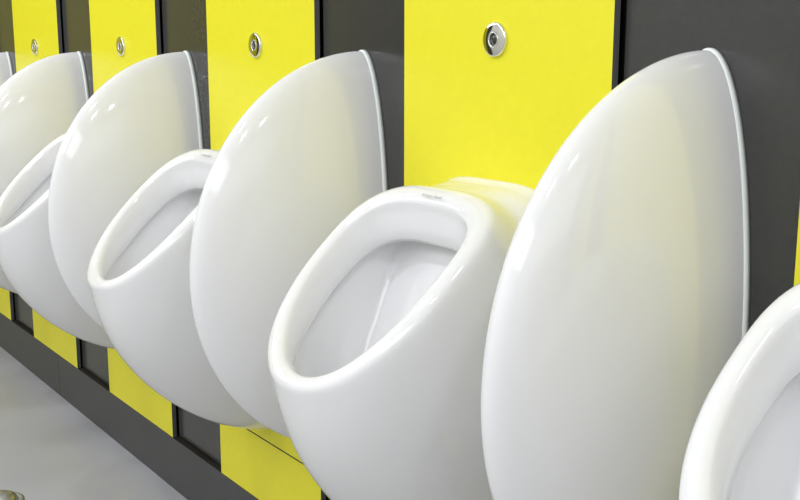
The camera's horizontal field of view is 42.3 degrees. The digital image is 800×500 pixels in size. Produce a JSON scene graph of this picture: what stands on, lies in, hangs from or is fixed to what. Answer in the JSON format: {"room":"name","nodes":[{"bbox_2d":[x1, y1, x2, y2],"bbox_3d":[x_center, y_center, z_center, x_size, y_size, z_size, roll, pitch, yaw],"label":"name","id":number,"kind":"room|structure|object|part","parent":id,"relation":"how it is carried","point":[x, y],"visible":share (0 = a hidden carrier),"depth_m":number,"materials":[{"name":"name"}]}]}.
{"room":"public restroom","nodes":[
{"label":"public restroom","id":0,"kind":"room"},
{"bbox_2d":[0,347,186,499],"bbox_3d":[-1.872,0.780,2.143,3.000,0.050,9.600,-8,13,-35],"label":"floor","id":1,"kind":"structure","parent":0,"point":[50,450],"depth_m":3.01,"materials":[{"name":"grey plastic"}]},
{"bbox_2d":[0,490,24,499],"bbox_3d":[-1.038,0.641,2.681,0.122,0.024,0.122,-8,13,-35],"label":"floor drain","id":2,"kind":"object","parent":1,"relation":"on","point":[4,494],"visible":1,"depth_m":2.68,"materials":[{"name":"metal"}]},
{"bbox_2d":[12,0,626,499],"bbox_3d":[-0.675,-0.730,2.733,0.055,2.700,9.600,-8,13,-35],"label":"wall","id":3,"kind":"structure","parent":0,"point":[623,14],"depth_m":2.00,"materials":[{"name":"black"}]},
{"bbox_2d":[0,287,13,319],"bbox_3d":[-1.607,0.157,4.100,0.012,0.152,0.463,-8,13,-35],"label":"access panel","id":4,"kind":"object","parent":3,"relation":"attached to","point":[6,297],"visible":0.6,"depth_m":3.95,"materials":[{"name":"yellow laminate"}]},
{"bbox_2d":[0,0,33,330],"bbox_3d":[-1.366,-0.969,3.590,0.030,2.546,0.277,-8,13,-35],"label":"panel","id":5,"kind":"object","parent":3,"relation":"attached to","point":[23,311],"visible":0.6,"depth_m":3.64,"materials":[{"name":"laminate"}]},
{"bbox_2d":[0,51,12,85],"bbox_3d":[-1.521,-0.317,3.603,0.348,0.738,0.156,-8,13,-35],"label":"divider","id":6,"kind":"object","parent":5,"relation":"attached to","point":[6,71],"visible":0.07,"depth_m":3.60,"materials":[{"name":"white ceramic"}]},
{"bbox_2d":[12,0,62,72],"bbox_3d":[-1.171,-0.984,3.262,0.019,2.395,0.463,-8,13,-35],"label":"panel","id":7,"kind":"object","parent":3,"relation":"attached to","point":[40,20],"depth_m":3.30,"materials":[{"name":"laminate"}]},
{"bbox_2d":[0,268,17,293],"bbox_3d":[-1.322,-0.123,3.315,0.368,0.623,0.338,-8,13,-35],"label":"urinal","id":8,"kind":"object","parent":7,"relation":"attached to","point":[4,283],"visible":0.02,"depth_m":3.33,"materials":[{"name":"white ceramic"}]},
{"bbox_3d":[-1.176,-0.652,3.321,0.007,0.051,0.051,-8,13,-35],"label":"flush button","id":9,"kind":"part","parent":7,"relation":"part of","materials":[{"name":"silver metal"}]},
{"bbox_2d":[32,309,80,367],"bbox_3d":[-1.169,0.271,3.502,0.012,0.152,0.463,-8,13,-35],"label":"access panel","id":10,"kind":"object","parent":3,"relation":"attached to","point":[66,345],"visible":0.64,"depth_m":3.47,"materials":[{"name":"yellow laminate"}]},
{"bbox_2d":[62,0,108,384],"bbox_3d":[-0.927,-0.855,2.992,0.030,2.546,0.277,-8,13,-35],"label":"panel","id":11,"kind":"object","parent":3,"relation":"attached to","point":[76,15],"visible":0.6,"depth_m":3.07,"materials":[{"name":"laminate"}]},
{"bbox_2d":[0,51,88,196],"bbox_3d":[-1.082,-0.203,3.005,0.348,0.738,0.156,-8,13,-35],"label":"divider","id":12,"kind":"object","parent":11,"relation":"attached to","point":[40,102],"visible":0.39,"depth_m":2.94,"materials":[{"name":"white ceramic"}]},
{"bbox_2d":[89,0,160,92],"bbox_3d":[-0.732,-0.870,2.664,0.019,2.395,0.463,-8,13,-35],"label":"panel","id":13,"kind":"object","parent":3,"relation":"attached to","point":[137,22],"depth_m":2.72,"materials":[{"name":"laminate"}]},
{"bbox_2d":[0,133,114,348],"bbox_3d":[-0.884,-0.009,2.717,0.368,0.623,0.338,-8,13,-35],"label":"urinal","id":14,"kind":"object","parent":13,"relation":"attached to","point":[27,260],"visible":0.32,"depth_m":2.63,"materials":[{"name":"white ceramic"}]},
{"bbox_3d":[-0.737,-0.537,2.724,0.007,0.051,0.051,-8,13,-35],"label":"flush button","id":15,"kind":"part","parent":13,"relation":"part of","materials":[{"name":"silver metal"}]},
{"bbox_2d":[0,313,258,499],"bbox_3d":[-0.717,0.530,2.942,0.045,0.146,9.600,-8,13,-35],"label":"baseboard","id":16,"kind":"structure","parent":3,"relation":"attached to","point":[191,472],"depth_m":3.02,"materials":[{"name":"black"}]},
{"bbox_2d":[107,348,176,436],"bbox_3d":[-0.731,0.385,2.904,0.012,0.152,0.463,-8,13,-35],"label":"access panel","id":17,"kind":"object","parent":3,"relation":"attached to","point":[124,383],"visible":0.64,"depth_m":2.90,"materials":[{"name":"yellow laminate"}]},
{"bbox_2d":[162,0,220,463],"bbox_3d":[-0.489,-0.742,2.394,0.030,2.546,0.277,-8,13,-35],"label":"panel","id":18,"kind":"object","parent":3,"relation":"attached to","point":[184,21],"visible":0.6,"depth_m":2.45,"materials":[{"name":"laminate"}]},
{"bbox_2d":[48,50,202,328],"bbox_3d":[-0.644,-0.089,2.407,0.348,0.738,0.156,-8,13,-35],"label":"divider","id":19,"kind":"object","parent":18,"relation":"attached to","point":[145,116],"visible":0.42,"depth_m":2.33,"materials":[{"name":"white ceramic"}]},
{"bbox_2d":[206,0,319,461],"bbox_3d":[-0.294,-0.756,2.067,0.019,2.395,0.463,-8,13,-35],"label":"panel","id":20,"kind":"object","parent":3,"relation":"attached to","point":[289,30],"depth_m":2.16,"materials":[{"name":"laminate"}]},
{"bbox_2d":[87,149,268,429],"bbox_3d":[-0.446,0.105,2.119,0.368,0.623,0.338,-8,13,-35],"label":"urinal","id":21,"kind":"object","parent":20,"relation":"attached to","point":[138,278],"visible":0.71,"depth_m":2.04,"materials":[{"name":"white ceramic"}]},
{"bbox_3d":[-0.299,-0.421,2.127,0.007,0.051,0.051,-8,13,-35],"label":"flush button","id":22,"kind":"part","parent":20,"relation":"part of","materials":[{"name":"silver metal"}]},
{"bbox_2d":[220,424,325,499],"bbox_3d":[-0.292,0.498,2.306,0.012,0.152,0.463,-8,13,-35],"label":"access panel","id":23,"kind":"object","parent":3,"relation":"attached to","point":[264,470],"visible":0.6,"depth_m":2.32,"materials":[{"name":"yellow laminate"}]},
{"bbox_2d":[323,0,403,499],"bbox_3d":[-0.051,-0.628,1.796,0.030,2.546,0.277,-8,13,-35],"label":"panel","id":24,"kind":"object","parent":3,"relation":"attached to","point":[376,27],"visible":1,"depth_m":1.80,"materials":[{"name":"laminate"}]},
{"bbox_2d":[189,50,387,437],"bbox_3d":[-0.206,0.024,1.809,0.348,0.738,0.156,-8,13,-35],"label":"divider","id":25,"kind":"object","parent":24,"relation":"attached to","point":[309,151],"visible":0.52,"depth_m":1.74,"materials":[{"name":"white ceramic"}]},
{"bbox_2d":[404,0,620,189],"bbox_3d":[0.145,-0.642,1.469,0.019,2.395,0.463,-8,13,-35],"label":"panel","id":26,"kind":"object","parent":3,"relation":"attached to","point":[469,112],"depth_m":1.53,"materials":[{"name":"laminate"}]},
{"bbox_2d":[268,176,533,499],"bbox_3d":[-0.007,0.218,1.521,0.368,0.623,0.338,-8,13,-35],"label":"urinal","id":27,"kind":"object","parent":26,"relation":"attached to","point":[376,347],"visible":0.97,"depth_m":1.41,"materials":[{"name":"white ceramic"}]},
{"bbox_3d":[0.140,-0.311,1.528,0.007,0.051,0.051,-8,13,-35],"label":"flush button","id":28,"kind":"part","parent":26,"relation":"part of","materials":[{"name":"silver metal"}]},
{"bbox_2d":[624,0,799,329],"bbox_3d":[0.388,-0.514,1.198,0.030,2.546,0.277,-8,13,-35],"label":"panel","id":29,"kind":"object","parent":3,"relation":"attached to","point":[758,41],"visible":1,"depth_m":1.20,"materials":[{"name":"laminate"}]},
{"bbox_2d":[481,48,749,499],"bbox_3d":[0.233,0.138,1.211,0.348,0.738,0.156,-8,13,-35],"label":"divider","id":30,"kind":"object","parent":29,"relation":"attached to","point":[622,296],"visible":0.89,"depth_m":1.14,"materials":[{"name":"white ceramic"}]},
{"bbox_2d":[794,208,799,285],"bbox_3d":[0.586,-0.529,0.873,0.012,2.395,0.463,-8,13,-35],"label":"panel","id":31,"kind":"object","parent":3,"relation":"attached to","point":[797,263],"visible":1,"depth_m":1.16,"materials":[{"name":"laminate"}]},
{"bbox_2d":[679,283,799,499],"bbox_3d":[0.431,0.332,0.923,0.368,0.623,0.338,-8,13,-35],"label":"urinal","id":32,"kind":"object","parent":31,"relation":"attached to","point":[744,442],"visible":1,"depth_m":0.99,"materials":[{"name":"white ceramic"}]}
]}

